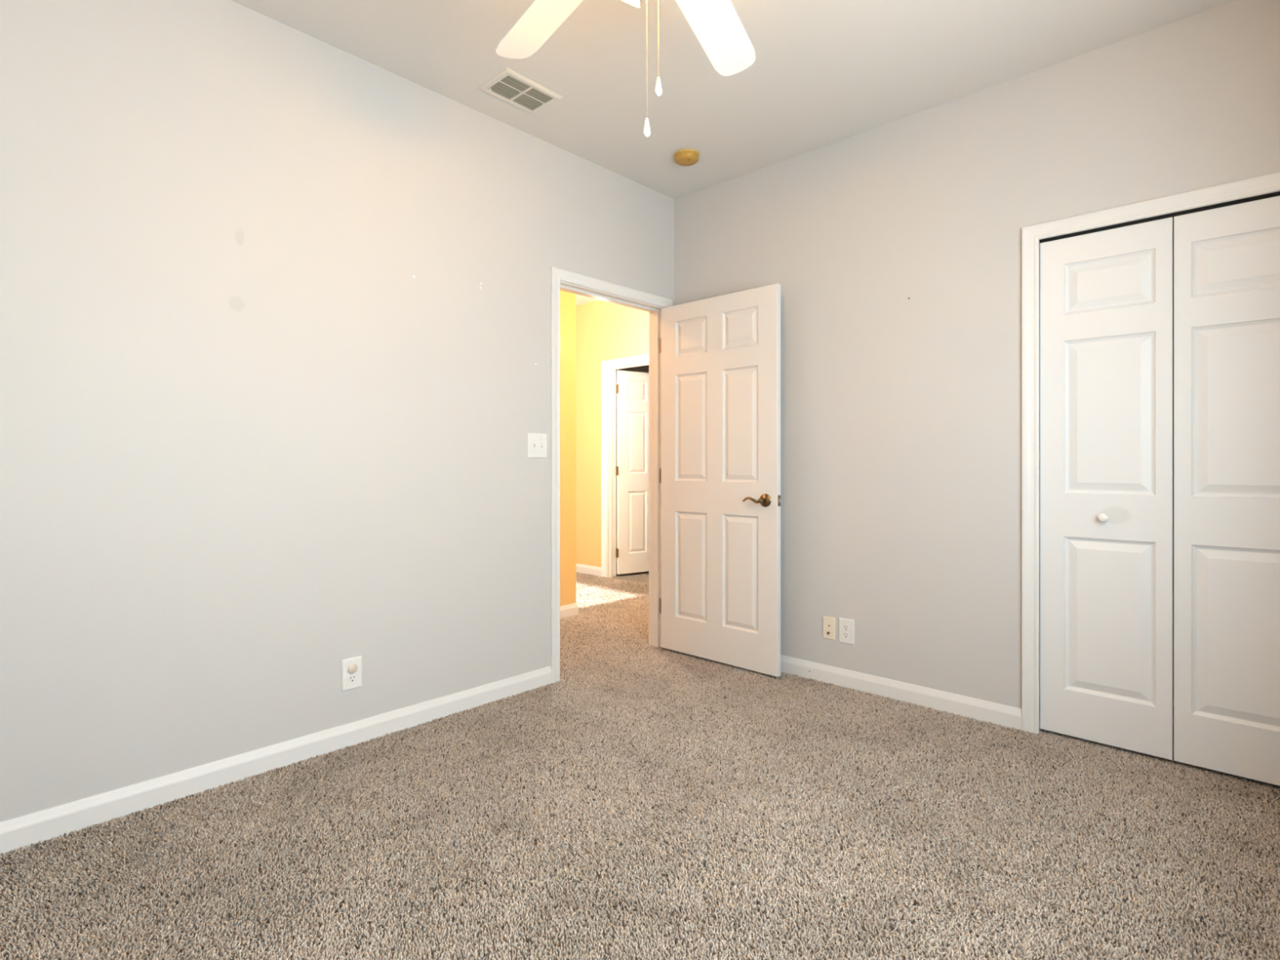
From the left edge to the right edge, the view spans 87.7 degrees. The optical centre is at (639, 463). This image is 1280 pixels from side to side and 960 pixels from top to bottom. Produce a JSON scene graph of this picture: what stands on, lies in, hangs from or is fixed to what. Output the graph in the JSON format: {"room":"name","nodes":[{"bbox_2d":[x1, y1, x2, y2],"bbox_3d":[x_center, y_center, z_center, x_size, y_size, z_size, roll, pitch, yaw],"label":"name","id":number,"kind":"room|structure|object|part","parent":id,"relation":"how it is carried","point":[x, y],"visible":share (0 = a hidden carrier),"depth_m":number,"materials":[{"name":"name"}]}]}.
{"room":"empty bedroom","nodes":[
{"label":"empty bedroom","id":0,"kind":"room"},
{"bbox_2d":[0,0,674,822],"bbox_3d":[-1.182,-0.252,2.698,0.120,2.748,4.190,0,0,43],"label":"wall","id":1,"kind":"structure","parent":0,"point":[274,298],"depth_m":2.37,"materials":[{"name":"beige paint"}]},
{"bbox_2d":[0,666,551,855],"bbox_3d":[-1.467,1.076,2.296,0.014,0.092,2.974,0,0,43],"label":"baseboard","id":2,"kind":"structure","parent":1,"relation":"attached to","point":[16,833],"depth_m":2.34,"materials":[{"name":"white paint"}]},
{"bbox_2d":[341,655,361,691],"bbox_3d":[-1.144,0.835,2.645,0.008,0.123,0.079,0,0,43],"label":"wall outlet","id":3,"kind":"object","parent":1,"relation":"attached to","point":[348,681],"visible":1,"depth_m":2.64,"materials":[{"name":"white plastic"}]},
{"bbox_2d":[347,674,356,682],"bbox_3d":[-1.142,0.854,2.643,0.003,0.028,0.034,0,0,43],"label":"socket","id":4,"kind":"object","parent":3,"relation":"attached to","point":[351,677],"depth_m":2.64,"materials":[{"name":"white plastic"}]},
{"bbox_2d":[347,663,357,673],"bbox_3d":[-1.139,0.813,2.640,0.006,0.039,0.039,0,0,43],"label":"plug cover","id":5,"kind":"object","parent":3,"relation":"attached to","point":[352,668],"visible":1,"depth_m":2.64,"materials":[{"name":"beige plastic"}]},
{"bbox_2d":[527,432,546,457],"bbox_3d":[-0.506,-0.089,3.318,0.018,0.122,0.119,0,0,43],"label":"light switch","id":6,"kind":"object","parent":1,"relation":"attached to","point":[536,442],"visible":1,"depth_m":3.31,"materials":[{"name":"white plastic"}]},
{"bbox_2d":[550,266,672,684],"bbox_3d":[-0.173,0.062,3.765,0.142,2.121,0.943,0,0,43],"label":"door frame","id":7,"kind":"structure","parent":1,"relation":"attached to","point":[557,275],"depth_m":3.71,"materials":[{"name":"white paint"}]},
{"bbox_2d":[659,283,782,676],"bbox_3d":[0.397,0.086,3.716,0.863,2.031,0.097,0,0,44],"label":"door","id":8,"kind":"structure","parent":1,"relation":"in","point":[720,470],"depth_m":3.68,"materials":[{"name":"white paint"}]},
{"bbox_3d":[0.608,0.193,3.486,0.146,0.069,0.062,0,0,43],"label":"handle","id":9,"kind":"part","parent":8,"relation":"part of","materials":[{"name":"gold metal"}]},
{"bbox_3d":[0.720,0.193,3.445,0.001,0.058,0.025,0,0,44],"label":"latch plate","id":10,"kind":"part","parent":8,"relation":"part of","materials":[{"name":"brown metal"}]},
{"bbox_2d":[560,290,576,605],"bbox_3d":[-1.655,-0.252,3.744,0.120,2.748,3.331,0,0,43],"label":"wall","id":11,"kind":"structure","parent":0,"point":[567,300],"depth_m":4.85,"materials":[{"name":"yellow paint"}]},
{"bbox_2d":[560,603,578,618],"bbox_3d":[-1.650,1.076,3.749,0.147,0.092,3.344,0,0,43],"label":"baseboard","id":12,"kind":"structure","parent":11,"relation":"attached to","point":[566,611],"depth_m":4.85,"materials":[{"name":"white paint"}]},
{"bbox_2d":[576,299,648,567],"bbox_3d":[0.311,-0.252,6.033,5.500,2.748,0.120,0,0,43],"label":"wall","id":13,"kind":"structure","parent":0,"point":[606,331],"depth_m":6.68,"materials":[{"name":"yellow paint"}]},
{"bbox_2d":[576,563,601,576],"bbox_3d":[-1.060,1.076,7.225,1.868,0.092,0.014,0,0,43],"label":"baseboard","id":14,"kind":"structure","parent":13,"relation":"attached to","point":[580,568],"depth_m":6.71,"materials":[{"name":"white paint"}]},
{"bbox_2d":[601,354,648,577],"bbox_3d":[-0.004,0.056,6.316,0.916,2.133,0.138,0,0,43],"label":"door frame","id":15,"kind":"structure","parent":13,"relation":"attached to","point":[611,371],"depth_m":6.56,"materials":[{"name":"white paint"}]},
{"bbox_2d":[615,369,648,574],"bbox_3d":[0.094,0.087,6.815,0.770,2.026,0.049,0,0,-32],"label":"door","id":16,"kind":"structure","parent":13,"relation":"in","point":[632,388],"depth_m":6.68,"materials":[{"name":"white paint"}]},
{"bbox_2d":[0,562,1279,959],"bbox_3d":[-0.091,1.148,4.470,7.050,0.052,8.270,0,0,43],"label":"floor","id":17,"kind":"structure","parent":0,"point":[639,577],"depth_m":1.83,"materials":[{"name":"beige carpet"}]},
{"bbox_2d":[0,572,1279,959],"bbox_3d":[-0.592,1.116,3.115,5.698,0.012,5.382,0,0,43],"label":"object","id":18,"kind":"structure","parent":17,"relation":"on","point":[668,682],"depth_m":1.96,"materials":[{"name":"beige carpet"}]},
{"bbox_2d":[231,0,1235,305],"bbox_3d":[-0.091,-1.676,4.470,7.050,0.100,8.270,0,0,43],"label":"ceiling","id":19,"kind":"structure","parent":0,"point":[823,73],"depth_m":2.68,"materials":[{"name":"paint"}]},
{"bbox_2d":[477,67,563,114],"bbox_3d":[-0.521,-1.621,2.918,0.212,0.010,0.303,0,0,43],"label":"ceiling vent","id":20,"kind":"object","parent":19,"relation":"in","point":[508,85],"visible":1,"depth_m":2.90,"materials":[{"name":"metal"}]},
{"bbox_2d":[495,0,755,137],"bbox_3d":[-0.007,-1.202,1.625,1.231,0.848,1.253,0,0,43],"label":"ceiling fan","id":21,"kind":"object","parent":19,"relation":"hanging from","point":[717,25],"visible":1,"depth_m":1.95,"materials":[{"name":"white wood"}]},
{"bbox_3d":[-0.269,-1.276,1.895,0.130,0.033,0.487,0,0,-36],"label":"blade","id":22,"kind":"part","parent":21,"relation":"part of","materials":[{"name":"white wood"}]},
{"bbox_3d":[-0.042,-1.203,1.663,0.127,0.132,0.115,0,0,43],"label":"lamp shade","id":23,"kind":"part","parent":21,"relation":"part of","materials":[{"name":"white glass"}]},
{"bbox_3d":[0.016,-1.024,1.589,0.003,0.405,0.002,0,0,43],"label":"pull chain","id":24,"kind":"part","parent":21,"relation":"part of","materials":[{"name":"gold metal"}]},
{"bbox_3d":[0.044,-1.073,1.589,0.003,0.307,0.002,0,0,43],"label":"pull chain","id":25,"kind":"part","parent":21,"relation":"part of","materials":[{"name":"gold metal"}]},
{"bbox_3d":[0.224,-1.276,1.943,0.130,0.033,0.487,0,0,25],"label":"blade","id":26,"kind":"part","parent":21,"relation":"part of","materials":[{"name":"white wood"}]},
{"bbox_2d":[673,148,699,166],"bbox_3d":[0.246,-1.604,3.503,0.136,0.045,0.136,0,0,43],"label":"smoke detector","id":27,"kind":"object","parent":19,"relation":"attached to","point":[683,157],"visible":1,"depth_m":3.46,"materials":[{"name":"plastic"}]},
{"bbox_3d":[0.246,-1.621,3.503,0.136,0.011,0.136,0,0,43],"label":"plate","id":28,"kind":"part","parent":27,"relation":"part of","materials":[{"name":"plastic"}]},
{"bbox_2d":[674,0,1279,708],"bbox_3d":[1.322,-0.252,3.140,2.930,2.748,0.120,0,0,43],"label":"wall","id":29,"kind":"structure","parent":0,"point":[893,250],"depth_m":3.02,"materials":[{"name":"beige paint"}]},
{"bbox_2d":[822,615,835,639],"bbox_3d":[0.959,0.838,3.388,0.067,0.112,0.014,0,0,43],"label":"jack plate","id":30,"kind":"object","parent":29,"relation":"attached to","point":[828,623],"visible":1,"depth_m":3.39,"materials":[{"name":"beige plastic"}]},
{"bbox_2d":[839,617,854,644],"bbox_3d":[1.031,0.838,3.325,0.081,0.123,0.008,0,0,43],"label":"wall outlet","id":31,"kind":"object","parent":29,"relation":"attached to","point":[846,626],"visible":1,"depth_m":3.32,"materials":[{"name":"white plastic"}]},
{"bbox_2d":[842,631,849,638],"bbox_3d":[1.029,0.857,3.324,0.034,0.028,0.003,0,0,43],"label":"socket","id":32,"kind":"object","parent":31,"relation":"attached to","point":[845,634],"depth_m":3.32,"materials":[{"name":"white plastic"}]},
{"bbox_2d":[842,624,849,630],"bbox_3d":[1.029,0.818,3.324,0.034,0.028,0.003,0,0,43],"label":"socket","id":33,"kind":"object","parent":31,"relation":"attached to","point":[845,627],"depth_m":3.32,"materials":[{"name":"white plastic"}]},
{"bbox_2d":[780,654,1021,731],"bbox_3d":[0.903,1.076,3.441,1.908,0.092,0.014,0,0,43],"label":"baseboard","id":34,"kind":"structure","parent":29,"relation":"attached to","point":[996,713],"depth_m":3.11,"materials":[{"name":"white paint"}]},
{"bbox_2d":[1021,172,1279,734],"bbox_3d":[2.000,0.068,2.493,0.990,2.108,0.137,0,0,43],"label":"door frame","id":35,"kind":"structure","parent":29,"relation":"attached to","point":[1031,235],"depth_m":2.75,"materials":[{"name":"white paint"}]},
{"bbox_2d":[1039,191,1279,786],"bbox_3d":[1.972,0.085,2.463,0.870,2.030,0.072,0,0,43],"label":"door","id":36,"kind":"structure","parent":29,"relation":"in","point":[1106,293],"depth_m":2.47,"materials":[{"name":"white paint"}]},
{"bbox_3d":[1.805,0.212,2.595,0.034,0.034,0.036,0,0,43],"label":"knob","id":37,"kind":"part","parent":36,"relation":"part of","materials":[{"name":"white plastic"}]},
{"bbox_2d":[1173,220,1173,706],"bbox_3d":[2.207,-0.252,2.901,1.550,2.748,0.740,0,0,43],"label":"wall","id":38,"kind":"structure","parent":0,"point":[1173,220],"depth_m":3.08,"materials":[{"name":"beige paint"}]}
]}

